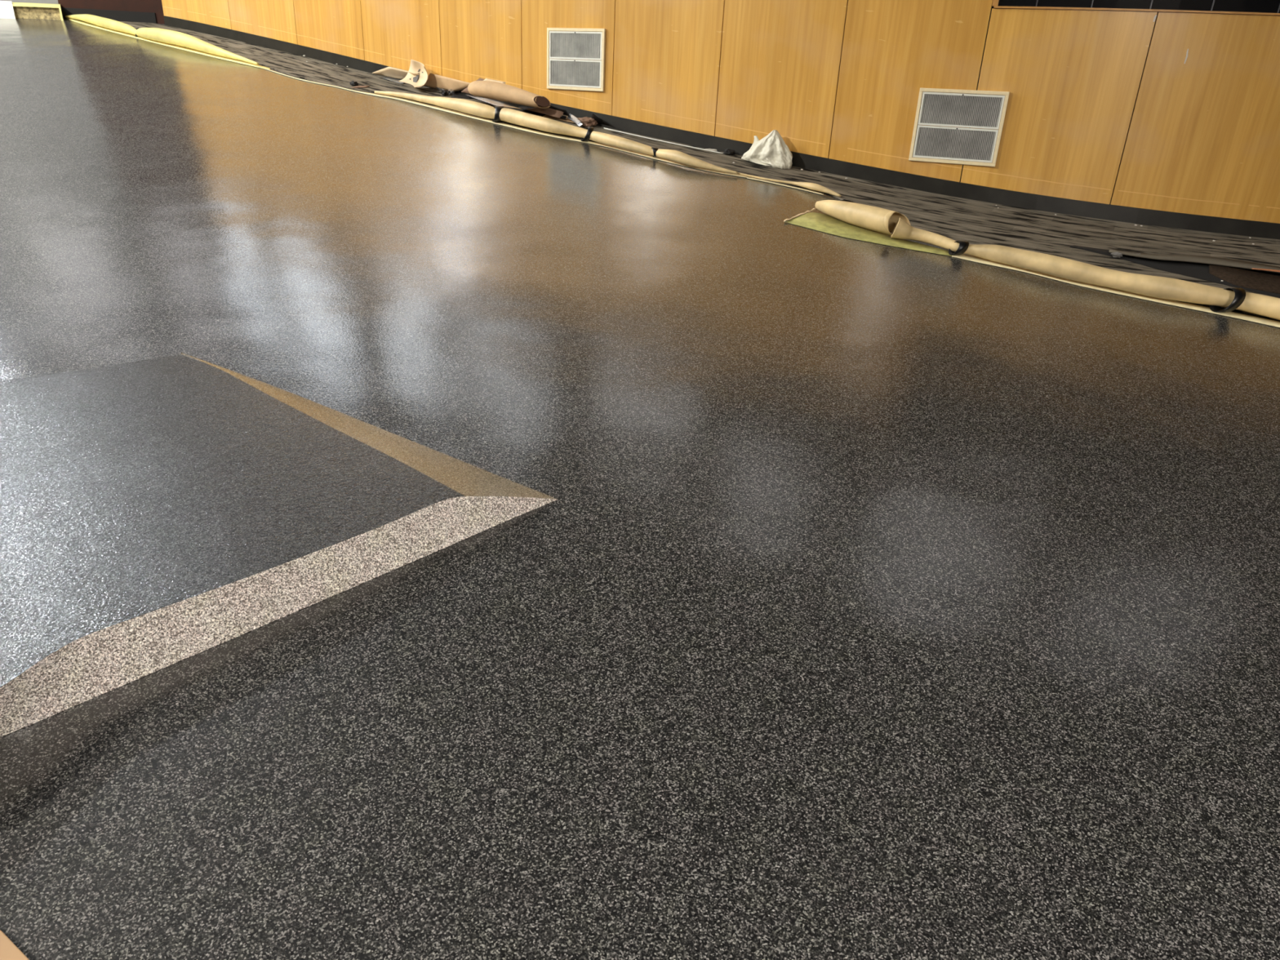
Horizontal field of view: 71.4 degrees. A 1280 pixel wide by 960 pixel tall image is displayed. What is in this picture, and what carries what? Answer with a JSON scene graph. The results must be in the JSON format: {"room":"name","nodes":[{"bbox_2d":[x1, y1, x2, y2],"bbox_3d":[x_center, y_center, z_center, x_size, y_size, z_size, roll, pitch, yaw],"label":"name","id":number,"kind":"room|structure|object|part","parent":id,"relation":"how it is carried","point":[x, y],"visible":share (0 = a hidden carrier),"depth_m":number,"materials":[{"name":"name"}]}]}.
{"room":"large indoor hall","nodes":[
{"label":"large indoor hall","id":0,"kind":"room"},
{"bbox_2d":[0,0,58,4],"bbox_3d":[-10.373,-6.725,7.677,9.000,4.892,0.150,-2,24,-10],"label":"wall","id":1,"kind":"structure","parent":0,"point":[47,2],"depth_m":9.18,"materials":[{"name":"white paint"}]},
{"bbox_2d":[57,0,164,23],"bbox_3d":[-5.250,-6.900,8.460,1.361,4.749,0.150,1,24,-4],"label":"wall","id":2,"kind":"structure","parent":0,"point":[155,6],"depth_m":9.25,"materials":[{"name":"brown wood"}]},
{"bbox_2d":[60,7,156,23],"bbox_3d":[-5.544,-4.841,9.274,0.961,0.105,0.010,1,24,-4],"label":"baseboard","id":3,"kind":"structure","parent":2,"relation":"attached to","point":[118,15],"depth_m":9.27,"materials":[{"name":"black"}]},
{"bbox_2d":[0,17,1279,959],"bbox_3d":[-2.709,-0.934,4.037,24.502,4.516,22.026,3,24,0],"label":"floor","id":4,"kind":"structure","parent":0,"point":[872,601],"depth_m":2.44,"materials":[{"name":"plastic"}]},
{"bbox_2d":[0,929,29,959],"bbox_3d":[-1.236,0.782,1.476,0.744,0.100,0.208,14,26,23],"label":"board","id":5,"kind":"object","parent":4,"relation":"on","point":[8,950],"visible":1,"depth_m":1.49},
{"bbox_2d":[0,0,62,20],"bbox_3d":[-6.430,-4.803,9.099,1.002,0.174,0.150,-2,24,-10],"label":"wall block","id":6,"kind":"object","parent":4,"relation":"on","point":[8,10],"visible":1,"depth_m":9.10,"materials":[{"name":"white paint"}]},
{"bbox_2d":[65,13,270,70],"bbox_3d":[-4.628,-4.199,8.480,3.518,0.429,0.131,18,28,31],"label":"paper roll","id":7,"kind":"object","parent":4,"relation":"on","point":[156,35],"visible":1,"depth_m":8.30,"materials":[{"name":"beige paper"}]},
{"bbox_2d":[0,352,557,737],"bbox_3d":[-1.710,0.036,2.619,2.158,0.367,1.978,-20,33,-41],"label":"raised platform","id":8,"kind":"object","parent":4,"relation":"on","point":[156,514],"visible":1,"depth_m":2.42,"materials":[{"name":"plastic"}]},
{"bbox_2d":[351,85,369,88],"bbox_3d":[-2.292,-3.220,7.289,0.170,0.024,0.062,-11,27,-28],"label":"paper scrap","id":9,"kind":"object","parent":4,"relation":"on","point":[356,86],"visible":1,"depth_m":7.29,"materials":[{"name":"brown cardboard"}]},
{"bbox_2d":[257,65,750,177],"bbox_3d":[-1.343,-2.774,6.733,4.825,0.519,0.144,16,27,28],"label":"paper roll","id":10,"kind":"object","parent":4,"relation":"on","point":[498,114],"visible":1,"depth_m":6.35,"materials":[{"name":"beige paper"}]},
{"bbox_2d":[119,21,1279,319],"bbox_3d":[-0.743,-2.655,6.643,12.686,1.409,1.933,14,26,23],"label":"carpet","id":11,"kind":"object","parent":4,"relation":"on","point":[954,218],"depth_m":5.35,"materials":[{"name":"grey carpet"}]},
{"bbox_2d":[349,80,358,85],"bbox_3d":[-2.353,-3.263,7.320,0.080,0.038,0.064,3,24,0],"label":"scrap","id":12,"kind":"object","parent":11,"relation":"on","point":[353,82],"visible":1,"depth_m":7.30,"materials":[{"name":"black"}]},
{"bbox_3d":[-2.074,-3.399,7.574,0.296,0.044,0.089,20,29,34],"label":"foil strip","id":13,"kind":"part","parent":11,"relation":"part of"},
{"bbox_2d":[372,66,419,79],"bbox_3d":[-2.044,-3.425,7.493,0.117,0.095,0.693,-18,31,-38],"label":"cardboard sheet","id":14,"kind":"object","parent":11,"relation":"on","point":[391,72],"visible":0.96,"depth_m":7.51,"materials":[{"name":"beige cardboard"}]},
{"bbox_2d":[398,59,427,87],"bbox_3d":[-1.841,-3.327,7.284,0.150,0.211,0.278,-20,32,-41],"label":"cardboard","id":15,"kind":"object","parent":11,"relation":"on","point":[417,81],"visible":1,"depth_m":7.33,"materials":[{"name":"beige cardboard"}]},
{"bbox_3d":[-1.695,-3.233,7.349,0.031,0.067,0.424,-19,32,-40],"label":"foil strip","id":16,"kind":"part","parent":11,"relation":"part of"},
{"bbox_2d":[441,89,448,95],"bbox_3d":[-1.581,-3.139,7.207,0.058,0.047,0.062,-15,29,-34],"label":"scrap","id":17,"kind":"object","parent":11,"relation":"on","point":[444,92],"visible":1,"depth_m":7.20,"materials":[{"name":"black"}]},
{"bbox_2d":[423,73,470,92],"bbox_3d":[-1.535,-3.225,7.228,0.630,0.131,0.045,18,28,30],"label":"cardboard sheet","id":18,"kind":"object","parent":11,"relation":"on","point":[433,80],"visible":0.85,"depth_m":7.25,"materials":[{"name":"brown cardboard"}]},
{"bbox_2d":[448,88,455,94],"bbox_3d":[-1.540,-3.170,7.261,0.066,0.049,0.087,3,24,0],"label":"scrap","id":19,"kind":"object","parent":11,"relation":"on","point":[451,91],"visible":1,"depth_m":7.24,"materials":[{"name":"silver metal"}]},
{"bbox_3d":[-1.439,-3.109,7.210,0.177,0.028,0.098,5,24,6],"label":"black strip","id":20,"kind":"part","parent":11,"relation":"part of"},
{"bbox_2d":[466,94,521,109],"bbox_3d":[-1.156,-2.945,6.928,0.617,0.078,0.107,24,31,39],"label":"sheet","id":21,"kind":"object","parent":11,"relation":"on","point":[493,102],"visible":0.9,"depth_m":6.91,"materials":[{"name":"beige paper"}]},
{"bbox_2d":[461,78,551,108],"bbox_3d":[-1.107,-2.974,6.821,1.000,0.184,0.273,18,28,31],"label":"cardboard","id":22,"kind":"object","parent":11,"relation":"on","point":[487,88],"visible":1,"depth_m":6.67,"materials":[{"name":"brown cardboard"}]},
{"bbox_3d":[-0.747,-2.819,6.819,0.496,0.071,0.076,18,28,31],"label":"black strip","id":23,"kind":"part","parent":11,"relation":"part of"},
{"bbox_2d":[527,107,564,118],"bbox_3d":[-0.728,-2.778,6.715,0.335,0.076,0.054,13,26,22],"label":"cardboard sheet","id":24,"kind":"object","parent":11,"relation":"on","point":[553,113],"visible":0.98,"depth_m":6.69,"materials":[{"name":"brown cardboard"}]},
{"bbox_2d":[549,105,568,115],"bbox_3d":[-0.633,-2.778,6.691,0.212,0.080,0.099,12,26,19],"label":"wedge","id":25,"kind":"object","parent":11,"relation":"on","point":[566,113],"visible":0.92,"depth_m":6.66,"materials":[{"name":"black"}]},
{"bbox_2d":[542,114,577,123],"bbox_3d":[-0.570,-2.741,6.740,0.342,0.068,0.089,16,27,27],"label":"cardboard sheet","id":26,"kind":"object","parent":11,"relation":"on","point":[545,115],"visible":0.44,"depth_m":6.74,"materials":[{"name":"brown cardboard"}]},
{"bbox_2d":[567,113,582,126],"bbox_3d":[-0.487,-2.670,6.604,0.032,0.079,0.289,-8,26,-22],"label":"flap","id":27,"kind":"object","parent":11,"relation":"on","point":[571,117],"visible":1,"depth_m":6.59,"materials":[{"name":"white paper"}]},
{"bbox_2d":[577,116,598,126],"bbox_3d":[-0.395,-2.664,6.617,0.172,0.068,0.123,3,24,0],"label":"scrap","id":28,"kind":"object","parent":11,"relation":"on","point":[587,122],"visible":0.86,"depth_m":6.59,"materials":[{"name":"brown cardboard"}]},
{"bbox_2d":[591,111,609,125],"bbox_3d":[-0.326,-2.680,6.603,0.178,0.094,0.133,18,28,30],"label":"wedge","id":29,"kind":"object","parent":11,"relation":"on","point":[600,121],"visible":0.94,"depth_m":6.58,"materials":[{"name":"black"}]},
{"bbox_3d":[0.155,-2.435,6.379,1.022,0.113,0.035,16,27,27],"label":"metal edge strip","id":30,"kind":"part","parent":11,"relation":"part of","materials":[{"name":"silver metal"}]},
{"bbox_2d":[704,148,716,151],"bbox_3d":[0.497,-2.312,6.229,0.095,0.014,0.033,3,24,0],"label":"scrap","id":31,"kind":"object","parent":11,"relation":"on","point":[711,149],"visible":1,"depth_m":6.22,"materials":[{"name":"beige paper"}]},
{"bbox_2d":[723,148,735,155],"bbox_3d":[0.619,-2.274,6.166,0.084,0.041,0.060,3,24,0],"label":"scrap","id":32,"kind":"object","parent":11,"relation":"on","point":[730,152],"visible":1,"depth_m":6.15,"materials":[{"name":"black"}]},
{"bbox_2d":[741,129,792,168],"bbox_3d":[0.860,-2.233,5.991,0.364,0.236,0.148,14,26,23],"label":"plastic bag","id":33,"kind":"object","parent":11,"relation":"on","point":[771,150],"visible":1,"depth_m":5.94,"materials":[{"name":"beige plastic"}]},
{"bbox_3d":[0.777,-2.283,6.036,0.078,0.097,0.026,15,27,26],"label":"bag handle","id":34,"kind":"part","parent":33,"relation":"part of","materials":[{"name":"beige plastic"}]},
{"bbox_2d":[737,172,841,197],"bbox_3d":[0.943,-1.873,5.638,0.714,0.088,0.063,16,27,27],"label":"fold","id":35,"kind":"object","parent":11,"relation":"on","point":[813,186],"visible":1,"depth_m":5.59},
{"bbox_2d":[839,199,856,203],"bbox_3d":[1.256,-1.669,5.330,0.110,0.034,0.139,3,24,0],"label":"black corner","id":36,"kind":"object","parent":11,"relation":"on","point":[844,200],"visible":0.74,"depth_m":5.30,"materials":[{"name":"black"}]},
{"bbox_2d":[1070,245,1279,297],"bbox_3d":[3.084,-1.075,4.703,1.527,0.157,0.520,10,25,17],"label":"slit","id":37,"kind":"object","parent":11,"relation":"on","point":[1197,270],"depth_m":4.76,"materials":[{"name":"black"}]},
{"bbox_2d":[1111,251,1122,257],"bbox_3d":[2.582,-1.222,4.823,0.073,0.030,0.035,3,24,0],"label":"scrap","id":38,"kind":"object","parent":37,"relation":"in","point":[1117,254],"visible":1,"depth_m":4.81,"materials":[{"name":"grey plastic"}]},
{"bbox_3d":[3.330,-1.100,4.683,0.217,0.014,0.027,6,24,8],"label":"orange strip","id":39,"kind":"part","parent":37,"relation":"part of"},
{"bbox_2d":[1109,248,1279,273],"bbox_3d":[3.232,-1.151,4.801,1.361,0.084,0.240,8,25,12],"label":"flap","id":40,"kind":"object","parent":11,"relation":"on","point":[1186,258],"visible":0.98,"depth_m":4.81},
{"bbox_2d":[1208,265,1279,293],"bbox_3d":[3.353,-0.982,4.551,0.776,0.119,0.256,10,25,16],"label":"flap","id":41,"kind":"object","parent":11,"relation":"on","point":[1241,277],"visible":1,"depth_m":4.62,"materials":[{"name":"brown carpet"}]},
{"bbox_2d":[783,200,1279,327],"bbox_3d":[2.260,-1.081,4.554,3.117,0.412,0.377,14,26,24],"label":"paper roll","id":42,"kind":"object","parent":4,"relation":"on","point":[853,220],"visible":1,"depth_m":4.52,"materials":[{"name":"paper"}]},
{"bbox_2d":[161,0,1279,223],"bbox_3d":[2.859,-4.367,5.296,17.064,6.074,1.906,11,25,18],"label":"wall","id":43,"kind":"structure","parent":0,"point":[1173,112],"depth_m":5.56,"materials":[{"name":"brown wood"}]},
{"bbox_3d":[-4.410,-5.499,8.578,1.075,2.058,0.034,16,27,28],"label":"wall panel","id":44,"kind":"part","parent":43,"relation":"part of","materials":[{"name":"brown wood"}]},
{"bbox_3d":[-3.544,-5.096,8.121,1.011,2.002,0.023,18,28,31],"label":"wall panel","id":45,"kind":"part","parent":43,"relation":"part of","materials":[{"name":"brown wood"}]},
{"bbox_3d":[-2.748,-4.704,7.667,0.952,1.952,0.023,19,29,32],"label":"wall panel","id":46,"kind":"part","parent":43,"relation":"part of","materials":[{"name":"brown wood"}]},
{"bbox_3d":[-1.977,-4.316,7.209,0.973,1.915,0.023,19,29,32],"label":"wall panel","id":47,"kind":"part","parent":43,"relation":"part of","materials":[{"name":"brown wood"}]},
{"bbox_3d":[-1.232,-3.953,6.786,0.861,1.857,0.025,18,28,30],"label":"wall panel","id":48,"kind":"part","parent":43,"relation":"part of","materials":[{"name":"brown wood"}]},
{"bbox_3d":[-0.521,-3.630,6.419,0.838,1.809,0.024,16,27,28],"label":"wall panel","id":49,"kind":"part","parent":43,"relation":"part of","materials":[{"name":"brown wood"}]},
{"bbox_2d":[546,27,605,91],"bbox_3d":[-0.478,-3.108,6.579,0.517,0.413,0.019,16,27,28],"label":"air vent","id":50,"kind":"object","parent":43,"relation":"in","point":[580,45],"visible":1,"depth_m":6.57,"materials":[{"name":"grey metal"}]},
{"bbox_3d":[-0.482,-3.024,6.617,0.473,0.183,0.012,16,27,28],"label":"frame","id":51,"kind":"part","parent":50,"relation":"part of","materials":[{"name":"white metal"}]},
{"bbox_2d":[551,60,599,86],"bbox_3d":[-0.481,-3.024,6.618,0.447,0.161,0.006,16,27,28],"label":"grille","id":52,"kind":"object","parent":50,"relation":"attached to","point":[563,73],"depth_m":6.61,"materials":[{"name":"grey metal"}]},
{"bbox_3d":[-0.474,-3.193,6.542,0.473,0.183,0.012,16,27,28],"label":"frame","id":53,"kind":"part","parent":50,"relation":"part of","materials":[{"name":"white metal"}]},
{"bbox_2d":[551,32,600,58],"bbox_3d":[-0.473,-3.194,6.542,0.447,0.161,0.006,16,27,28],"label":"grille","id":54,"kind":"object","parent":50,"relation":"attached to","point":[563,45],"depth_m":6.54,"materials":[{"name":"grey metal"}]},
{"bbox_3d":[0.199,-3.320,6.076,0.847,1.762,0.022,16,27,27],"label":"wall panel","id":55,"kind":"part","parent":43,"relation":"part of","materials":[{"name":"brown wood"}]},
{"bbox_2d":[163,15,1279,239],"bbox_3d":[2.726,-2.290,6.126,17.072,1.400,1.734,11,25,18],"label":"baseboard","id":56,"kind":"structure","parent":43,"relation":"attached to","point":[944,187],"depth_m":5.76,"materials":[{"name":"plastic"}]},
{"bbox_3d":[0.927,-3.017,5.749,0.835,1.710,0.022,15,27,26],"label":"wall panel","id":57,"kind":"part","parent":43,"relation":"part of","materials":[{"name":"brown wood"}]},
{"bbox_3d":[1.670,-2.726,5.439,0.854,1.655,0.029,14,26,23],"label":"wall panel","id":58,"kind":"part","parent":43,"relation":"part of","materials":[{"name":"brown wood"}]},
{"bbox_2d":[908,88,1009,166],"bbox_3d":[1.960,-2.178,5.493,0.523,0.424,0.023,13,26,21],"label":"air vent","id":59,"kind":"object","parent":43,"relation":"in","point":[935,108],"visible":1,"depth_m":5.49,"materials":[{"name":"grey metal"}]},
{"bbox_3d":[1.956,-2.091,5.533,0.479,0.188,0.012,13,26,21],"label":"frame","id":60,"kind":"part","parent":59,"relation":"part of","materials":[{"name":"white metal"}]},
{"bbox_2d":[915,127,995,160],"bbox_3d":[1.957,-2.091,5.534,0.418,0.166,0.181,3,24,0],"label":"grille","id":61,"kind":"object","parent":59,"relation":"attached to","point":[952,144],"depth_m":5.53,"materials":[{"name":"grey metal"}]},
{"bbox_3d":[1.965,-2.265,5.455,0.479,0.188,0.012,13,26,21],"label":"frame","id":62,"kind":"part","parent":59,"relation":"part of","materials":[{"name":"white metal"}]},
{"bbox_2d":[920,93,1002,127],"bbox_3d":[1.965,-2.265,5.455,0.452,0.166,0.009,13,26,21],"label":"grille","id":63,"kind":"object","parent":59,"relation":"attached to","point":[947,110],"depth_m":5.45,"materials":[{"name":"grey metal"}]},
{"bbox_3d":[2.450,-2.213,5.295,0.874,1.033,0.038,10,25,16],"label":"wall panel","id":64,"kind":"part","parent":43,"relation":"part of","materials":[{"name":"brown wood"}]},
{"bbox_2d":[991,0,1279,15],"bbox_3d":[6.451,-2.731,4.293,8.914,1.082,0.188,6,24,8],"label":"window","id":65,"kind":"structure","parent":43,"relation":"in","point":[1260,7],"depth_m":4.96,"materials":[{"name":"black glass"}]},
{"bbox_3d":[3.367,-2.058,5.107,1.016,1.081,0.034,7,24,9],"label":"wall panel","id":66,"kind":"part","parent":43,"relation":"part of","materials":[{"name":"brown wood"}]}
]}

